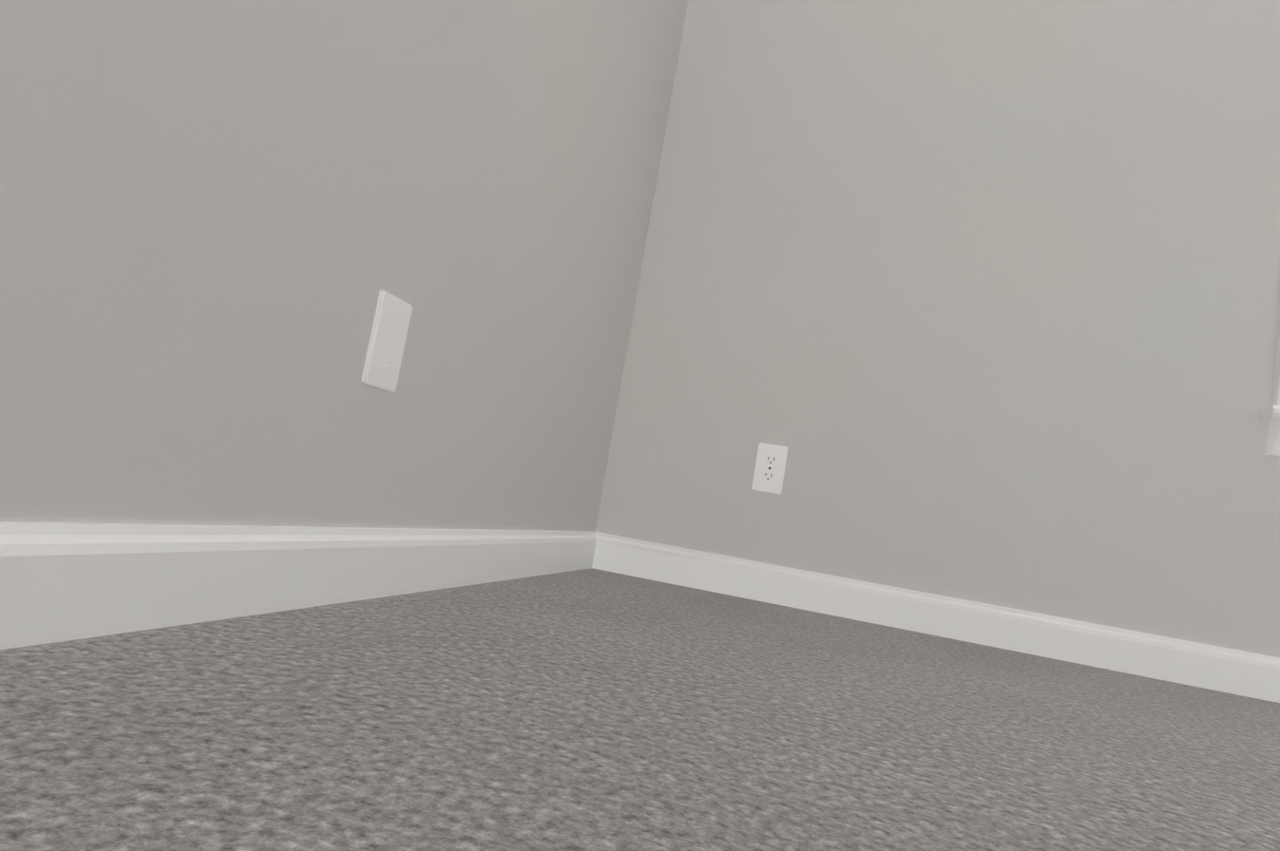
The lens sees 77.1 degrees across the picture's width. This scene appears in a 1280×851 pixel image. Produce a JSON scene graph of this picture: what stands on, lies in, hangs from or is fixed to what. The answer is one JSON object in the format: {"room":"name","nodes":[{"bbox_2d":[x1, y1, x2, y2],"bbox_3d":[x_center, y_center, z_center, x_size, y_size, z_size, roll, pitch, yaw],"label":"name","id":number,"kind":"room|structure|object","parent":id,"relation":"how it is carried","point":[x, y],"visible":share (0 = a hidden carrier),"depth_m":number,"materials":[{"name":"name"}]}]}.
{"room":"empty carpeted room","nodes":[
{"label":"empty carpeted room","id":0,"kind":"room"},
{"bbox_2d":[0,0,687,532],"bbox_3d":[-0.392,-1.239,0.307,0.140,2.710,4.050,8,-6,14],"label":"wall","id":1,"kind":"structure","parent":0,"point":[222,222],"depth_m":0.85,"materials":[{"name":"paint"}]},
{"bbox_2d":[0,521,604,649],"bbox_3d":[-0.542,0.057,0.155,0.013,0.088,3.750,8,-6,14],"label":"baseboard","id":2,"kind":"structure","parent":1,"relation":"attached to","point":[59,582],"depth_m":0.76,"materials":[{"name":"white wood"}]},
{"bbox_2d":[361,290,412,392],"bbox_3d":[-0.309,-0.102,0.988,0.007,0.114,0.070,8,-6,14],"label":"wall plate","id":3,"kind":"object","parent":1,"relation":"attached to","point":[387,343],"visible":1,"depth_m":0.98,"materials":[{"name":"white plastic"}]},
{"bbox_2d":[0,568,1279,850],"bbox_3d":[1.255,0.418,-0.307,4.070,0.100,4.050,8,-6,14],"label":"floor","id":4,"kind":"structure","parent":0,"point":[591,709],"depth_m":0.62,"materials":[{"name":"carpet"}]},
{"bbox_2d":[594,0,1279,658],"bbox_3d":[1.936,-0.702,1.713,3.790,2.710,0.140,8,-6,14],"label":"wall","id":5,"kind":"structure","parent":0,"point":[975,300],"depth_m":1.86,"materials":[{"name":"paint"}]},
{"bbox_2d":[751,442,787,494],"bbox_3d":[0.309,0.102,1.909,0.070,0.114,0.008,8,-6,14],"label":"electrical outlet","id":6,"kind":"object","parent":5,"relation":"attached to","point":[770,468],"visible":1,"depth_m":1.91,"materials":[{"name":"white plastic"}]},
{"bbox_2d":[596,534,1279,703],"bbox_3d":[1.697,0.574,1.514,3.790,0.088,0.013,8,-6,14],"label":"baseboard","id":7,"kind":"structure","parent":5,"relation":"attached to","point":[1210,667],"depth_m":1.76,"materials":[{"name":"white wood"}]},
{"bbox_2d":[1259,316,1279,457],"bbox_3d":[1.858,-0.647,1.624,0.910,1.565,0.052,8,-6,14],"label":"window","id":8,"kind":"structure","parent":5,"relation":"in","point":[1270,414],"depth_m":1.68,"materials":[{"name":"white"}]}
]}

